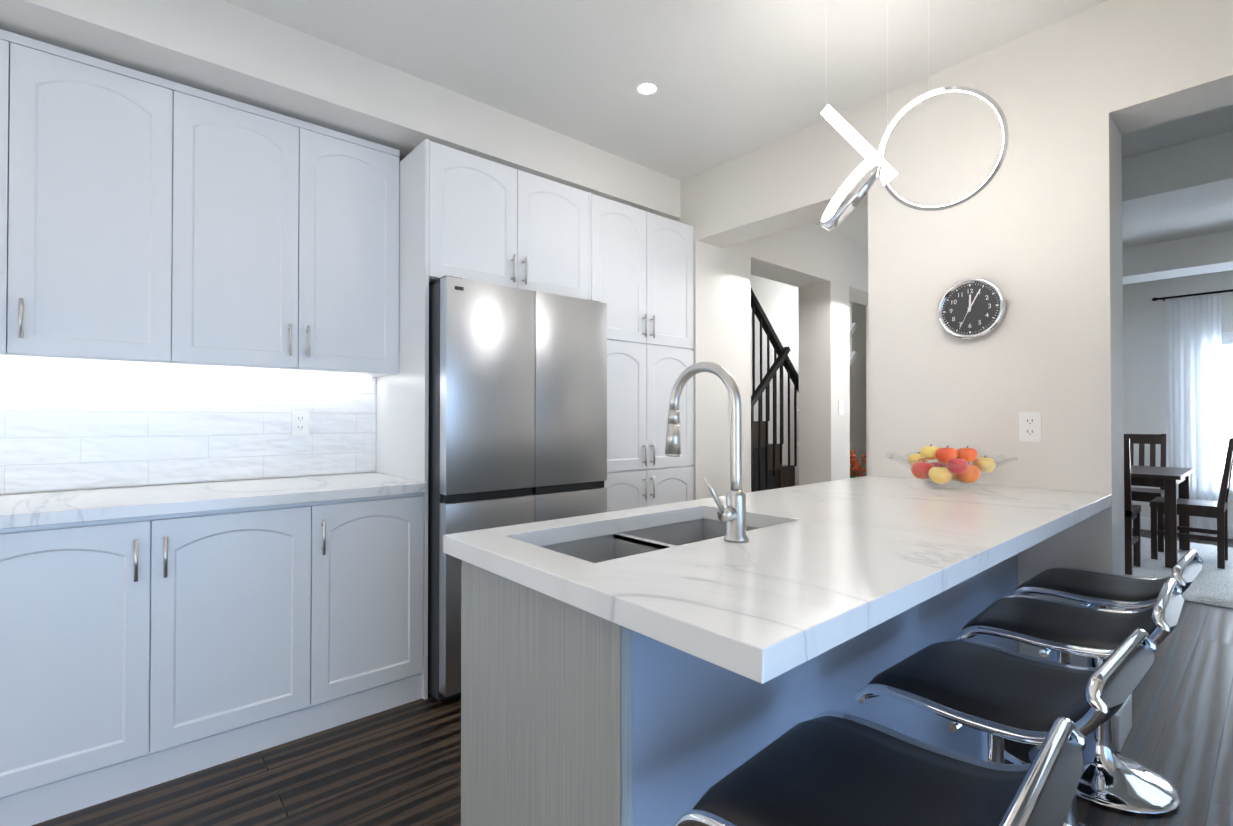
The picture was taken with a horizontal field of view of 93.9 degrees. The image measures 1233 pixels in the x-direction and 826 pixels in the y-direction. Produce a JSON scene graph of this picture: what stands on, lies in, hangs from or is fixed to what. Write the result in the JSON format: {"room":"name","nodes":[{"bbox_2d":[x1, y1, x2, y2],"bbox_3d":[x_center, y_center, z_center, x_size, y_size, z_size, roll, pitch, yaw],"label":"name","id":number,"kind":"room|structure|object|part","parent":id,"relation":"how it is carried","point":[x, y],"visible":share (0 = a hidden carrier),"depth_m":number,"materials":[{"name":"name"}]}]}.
{"room":"kitchen","nodes":[
{"label":"kitchen","id":0,"kind":"room"},
{"bbox_2d":[0,377,375,494],"bbox_3d":[-2.037,-0.141,2.302,5.985,2.710,0.150,0,-1,-41],"label":"wall","id":1,"kind":"structure","parent":0,"point":[371,377],"depth_m":2.39,"materials":[{"name":"paint"}]},
{"bbox_2d":[0,29,179,369],"bbox_3d":[-2.065,-0.711,1.978,0.840,1.044,0.308,0,-1,-41],"label":"upper cabinet","id":2,"kind":"object","parent":1,"relation":"attached to","point":[150,222],"depth_m":1.99,"materials":[{"name":"paint"}]},
{"bbox_2d":[0,363,375,492],"bbox_3d":[-2.645,0.047,1.681,3.773,0.473,0.008,0,-1,-41],"label":"tile backsplash","id":3,"kind":"structure","parent":1,"relation":"attached to","point":[68,427],"depth_m":2.37,"materials":[{"name":"white tile"}]},
{"bbox_2d":[291,411,308,435],"bbox_3d":[-1.473,0.048,2.685,0.072,0.116,0.007,0,-1,-41],"label":"outlet","id":4,"kind":"object","parent":3,"relation":"attached to","point":[299,423],"visible":1,"depth_m":2.68,"materials":[{"name":"white plastic"}]},
{"bbox_2d":[172,84,399,378],"bbox_3d":[-1.430,-0.706,2.527,0.840,1.044,0.308,0,-1,-41],"label":"upper cabinet","id":5,"kind":"object","parent":1,"relation":"attached to","point":[287,228],"depth_m":2.37,"materials":[{"name":"paint"}]},
{"bbox_2d":[32,528,1232,825],"bbox_3d":[1.712,1.264,2.241,11.750,0.100,6.650,0,-1,-41],"label":"floor","id":6,"kind":"structure","parent":0,"point":[398,766],"depth_m":1.97,"materials":[{"name":"brown wood"}]},
{"bbox_2d":[0,502,315,825],"bbox_3d":[-1.702,0.773,2.088,0.940,0.878,0.612,0,-1,-41],"label":"base cabinet","id":7,"kind":"object","parent":6,"relation":"on","point":[138,653],"depth_m":1.85,"materials":[{"name":"paint"}]},
{"bbox_2d":[0,472,425,528],"bbox_3d":[-2.437,0.306,1.439,3.774,0.040,0.636,0,-1,-41],"label":"countertop","id":8,"kind":"structure","parent":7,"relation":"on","point":[41,508],"depth_m":2.04,"materials":[{"name":"stone"}]},
{"bbox_2d":[316,493,423,732],"bbox_3d":[-1.182,0.778,2.538,0.435,0.878,0.612,0,-1,-41],"label":"base cabinet","id":9,"kind":"object","parent":6,"relation":"on","point":[370,550],"depth_m":2.30,"materials":[{"name":"paint"}]},
{"bbox_2d":[376,139,591,699],"bbox_3d":[-0.664,0.026,2.970,0.904,2.390,0.646,0,-1,-41],"label":"tall cabinet","id":10,"kind":"object","parent":6,"relation":"on","point":[465,215],"visible":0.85,"depth_m":2.64,"materials":[{"name":"paint"}]},
{"bbox_2d":[428,275,606,701],"bbox_3d":[-0.615,0.327,2.909,0.855,1.787,0.746,0,-1,-41],"label":"refrigerator","id":11,"kind":"object","parent":6,"relation":"on","point":[435,498],"depth_m":2.52,"materials":[{"name":"grey metal"}]},
{"bbox_3d":[-0.391,0.300,2.651,0.855,1.715,0.063,0,-1,-41],"label":"refrigerator door","id":12,"kind":"part","parent":11,"relation":"part of","materials":[{"name":"silver metal"}]},
{"bbox_2d":[591,194,693,511],"bbox_3d":[-0.016,0.031,3.531,0.809,2.390,0.646,0,-1,-41],"label":"pantry cabinet","id":13,"kind":"object","parent":6,"relation":"on","point":[642,274],"visible":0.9,"depth_m":3.30,"materials":[{"name":"paint"}]},
{"bbox_2d":[753,407,798,491],"bbox_3d":[0.917,0.018,5.066,2.250,2.445,0.845,0,-1,-41],"label":"staircase","id":14,"kind":"structure","parent":6,"relation":"on","point":[784,476],"depth_m":4.82,"materials":[{"name":"brown wood"}]},
{"bbox_2d":[751,288,798,491],"bbox_3d":[1.425,-0.086,4.873,1.935,2.646,0.112,0,-1,-41],"label":"handrail","id":15,"kind":"object","parent":14,"relation":"attached to","point":[782,359],"visible":0.5,"depth_m":4.70,"materials":[{"name":"black metal"}]},
{"bbox_3d":[1.226,0.114,4.654,0.587,1.344,0.044,0,-1,-41],"label":"stair railing handrail","id":16,"kind":"part","parent":15,"relation":"part of","materials":[{"name":"black wood"}]},
{"bbox_2d":[850,450,865,477],"bbox_3d":[2.410,0.799,5.901,0.302,0.896,0.348,0,-1,-41],"label":"flowers","id":17,"kind":"object","parent":6,"relation":"on","point":[855,469],"visible":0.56,"depth_m":5.87,"materials":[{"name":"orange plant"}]},
{"bbox_2d":[707,556,1017,786],"bbox_3d":[0.949,0.775,2.104,1.211,0.876,0.528,0,-1,-41],"label":"base cabinet","id":18,"kind":"object","parent":6,"relation":"on","point":[743,719],"depth_m":1.42,"materials":[{"name":"grey wood"}]},
{"bbox_2d":[443,476,1110,687],"bbox_3d":[0.686,0.310,1.712,2.126,0.042,0.886,0,-1,-41],"label":"countertop","id":19,"kind":"structure","parent":18,"relation":"on","point":[822,566],"depth_m":1.13,"materials":[{"name":"white stone"}]},
{"bbox_2d":[495,516,754,707],"bbox_3d":[0.116,0.430,1.449,0.730,0.227,0.360,0,-1,-41],"label":"sink","id":20,"kind":"object","parent":19,"relation":"in","point":[594,661],"depth_m":1.06,"materials":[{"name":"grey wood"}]},
{"bbox_2d":[665,362,748,542],"bbox_3d":[0.180,0.081,1.340,0.126,0.407,0.241,0,-1,-41],"label":"faucet","id":21,"kind":"object","parent":19,"relation":"on","point":[732,513],"visible":1,"depth_m":1.29,"materials":[{"name":"silver metal"}]},
{"bbox_2d":[885,444,1017,489],"bbox_3d":[1.294,0.208,2.252,0.449,0.170,0.449,0,-1,-41],"label":"fruit bowl","id":22,"kind":"object","parent":19,"relation":"on","point":[953,464],"visible":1,"depth_m":2.20,"materials":[{"name":"clear glass"}]},
{"bbox_2d":[674,711,1085,825],"bbox_3d":[0.380,0.816,0.836,0.425,0.768,0.437,1,-1,-44],"label":"bar stool","id":23,"kind":"object","parent":6,"relation":"on","point":[830,768],"visible":1,"depth_m":0.84,"materials":[{"name":"black leather"}]},
{"bbox_2d":[854,628,1156,763],"bbox_3d":[0.806,0.820,1.205,0.425,0.768,0.437,0,-1,-39],"label":"bar stool","id":24,"kind":"object","parent":6,"relation":"on","point":[995,696],"visible":0.77,"depth_m":1.15,"materials":[{"name":"black leather"}]},
{"bbox_2d":[956,577,1183,825],"bbox_3d":[1.226,0.823,1.562,0.425,0.768,0.437,0,-1,-43],"label":"bar stool","id":25,"kind":"object","parent":6,"relation":"on","point":[1060,631],"visible":0.71,"depth_m":1.51,"materials":[{"name":"black leather"}]},
{"bbox_2d":[1011,549,1202,814],"bbox_3d":[1.619,0.826,1.908,0.425,0.768,0.437,0,-1,-40],"label":"bar stool","id":26,"kind":"object","parent":6,"relation":"on","point":[1111,778],"visible":0.67,"depth_m":1.84,"materials":[{"name":"black leather"}]},
{"bbox_2d":[1125,536,1232,608],"bbox_3d":[4.272,1.217,4.900,2.315,0.042,1.495,0,-1,-41],"label":"shag rug","id":27,"kind":"object","parent":6,"relation":"on","point":[1212,584],"visible":0.19,"depth_m":4.31,"materials":[{"name":"white carpet"}]},
{"bbox_2d":[1124,439,1140,574],"bbox_3d":[3.776,0.692,4.515,0.480,1.000,0.440,0,-1,-41],"label":"dining chair","id":28,"kind":"object","parent":27,"relation":"on","point":[1131,512],"visible":0.29,"depth_m":4.25,"materials":[{"name":"brown wood"}]},
{"bbox_2d":[1124,434,1166,538],"bbox_3d":[4.978,0.702,5.555,0.480,1.000,0.440,0,-1,-41],"label":"dining chair","id":29,"kind":"object","parent":27,"relation":"on","point":[1145,494],"visible":0.38,"depth_m":5.58,"materials":[{"name":"brown wood"}]},
{"bbox_2d":[1131,465,1194,567],"bbox_3d":[4.384,0.841,5.040,1.050,0.712,0.880,0,-1,-41],"label":"dining table","id":30,"kind":"object","parent":27,"relation":"on","point":[1168,479],"visible":0.35,"depth_m":4.50,"materials":[{"name":"brown wood"}]},
{"bbox_2d":[1150,437,1232,568],"bbox_3d":[4.688,0.694,4.683,0.440,1.000,0.480,0,-1,-41],"label":"dining chair","id":31,"kind":"object","parent":27,"relation":"on","point":[1218,509],"visible":1,"depth_m":4.58,"materials":[{"name":"brown wood"}]},
{"bbox_2d":[675,174,695,499],"bbox_3d":[2.521,-0.111,5.532,5.635,2.710,0.330,0,-1,-41],"label":"wall","id":32,"kind":"structure","parent":0,"point":[688,185],"depth_m":3.59,"materials":[{"name":"paint"}]},
{"bbox_2d":[728,396,729,413],"bbox_3d":[0.764,-0.052,3.799,0.072,0.116,0.009,0,-1,-41],"label":"light switch","id":33,"kind":"object","parent":32,"relation":"attached to","point":[728,405],"visible":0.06,"depth_m":3.78,"materials":[{"name":"white plastic"}]},
{"bbox_2d":[797,301,856,445],"bbox_3d":[2.477,-0.545,6.722,1.290,1.845,0.040,0,-1,-41],"label":"guard rail","id":34,"kind":"object","parent":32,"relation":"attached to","point":[853,354],"visible":0.1,"depth_m":7.06,"materials":[{"name":"paint"}]},
{"bbox_2d":[838,401,842,414],"bbox_3d":[1.845,-0.043,4.735,0.072,0.116,0.009,0,-1,-41],"label":"light switch","id":35,"kind":"object","parent":32,"relation":"attached to","point":[840,407],"visible":1,"depth_m":4.72,"materials":[{"name":"white plastic"}]},
{"bbox_2d":[1132,517,1232,538],"bbox_3d":[5.922,1.183,5.885,0.016,0.130,6.150,0,-1,-41],"label":"baseboard","id":36,"kind":"structure","parent":32,"relation":"attached to","point":[1145,523],"depth_m":6.16,"materials":[{"name":"paint"}]},
{"bbox_2d":[1152,289,1232,536],"bbox_3d":[6.307,0.002,5.326,0.172,2.440,1.984,0,-1,-41],"label":"curtain","id":37,"kind":"object","parent":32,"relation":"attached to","point":[1194,382],"visible":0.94,"depth_m":5.79,"materials":[{"name":"white fabric"}]},
{"bbox_2d":[1221,332,1232,500],"bbox_3d":[6.394,0.028,5.385,0.150,1.670,1.440,0,-1,-41],"label":"window","id":38,"kind":"structure","parent":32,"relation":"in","point":[1228,336],"depth_m":5.73,"materials":[{"name":"paint"}]},
{"bbox_2d":[223,0,1232,286],"bbox_3d":[1.712,-1.546,2.267,11.750,0.100,6.650,0,-1,-41],"label":"ceiling","id":39,"kind":"structure","parent":0,"point":[733,78],"depth_m":2.43,"materials":[{"name":"paint"}]},
{"bbox_2d":[0,0,679,219],"bbox_3d":[-1.879,-1.378,2.033,5.615,0.240,0.500,0,-1,-41],"label":"soffit","id":40,"kind":"structure","parent":39,"relation":"attached to","point":[227,50],"depth_m":2.32,"materials":[{"name":"paint"}]},
{"bbox_2d":[635,82,658,95],"bbox_3d":[0.140,-1.489,2.647,0.111,0.005,0.111,0,-1,25],"label":"recessed light","id":41,"kind":"object","parent":39,"relation":"in","point":[647,88],"depth_m":2.65,"materials":[{"name":"glowing light emitter"}]},
{"bbox_2d":[819,0,1007,230],"bbox_3d":[0.926,-1.055,1.873,0.455,0.888,0.503,0,-1,-41],"label":"ring pendant light","id":42,"kind":"object","parent":39,"relation":"hanging from","point":[874,164],"visible":1,"depth_m":1.85,"materials":[{"name":"silver metal"}]},
{"bbox_2d":[1122,130,1232,284],"bbox_3d":[4.789,-1.361,3.363,2.760,0.250,3.784,0,-1,-41],"label":"ceiling beam","id":43,"kind":"structure","parent":39,"relation":"attached to","point":[1188,175],"depth_m":3.34,"materials":[{"name":"paint"}]},
{"bbox_2d":[696,0,1232,745],"bbox_3d":[1.820,-0.141,2.228,0.250,2.710,3.750,0,-1,-41],"label":"wall","id":44,"kind":"structure","parent":0,"point":[1072,346],"depth_m":2.46,"materials":[{"name":"paint"}]},
{"bbox_2d":[937,278,1006,339],"bbox_3d":[1.478,-0.435,2.406,0.034,0.252,0.252,0,-1,-41],"label":"wall clock","id":45,"kind":"object","parent":44,"relation":"attached to","point":[967,309],"visible":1,"depth_m":2.40,"materials":[{"name":"grey"}]},
{"bbox_2d":[1019,412,1041,441],"bbox_3d":[1.621,0.054,2.259,0.007,0.116,0.072,0,-1,-41],"label":"outlet","id":46,"kind":"object","parent":44,"relation":"attached to","point":[1030,426],"visible":1,"depth_m":2.26,"materials":[{"name":"white plastic"}]},
{"bbox_2d":[1114,694,1131,731],"bbox_3d":[1.692,1.152,2.564,0.020,0.130,0.902,0,-1,-41],"label":"baseboard","id":47,"kind":"structure","parent":44,"relation":"attached to","point":[1122,721],"depth_m":2.14,"materials":[{"name":"paint"}]},
{"label":"outside","id":48,"kind":"structure","parent":0,"visible":0},
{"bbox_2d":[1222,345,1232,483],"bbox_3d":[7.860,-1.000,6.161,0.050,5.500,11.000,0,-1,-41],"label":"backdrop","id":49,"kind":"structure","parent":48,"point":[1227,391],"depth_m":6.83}
]}

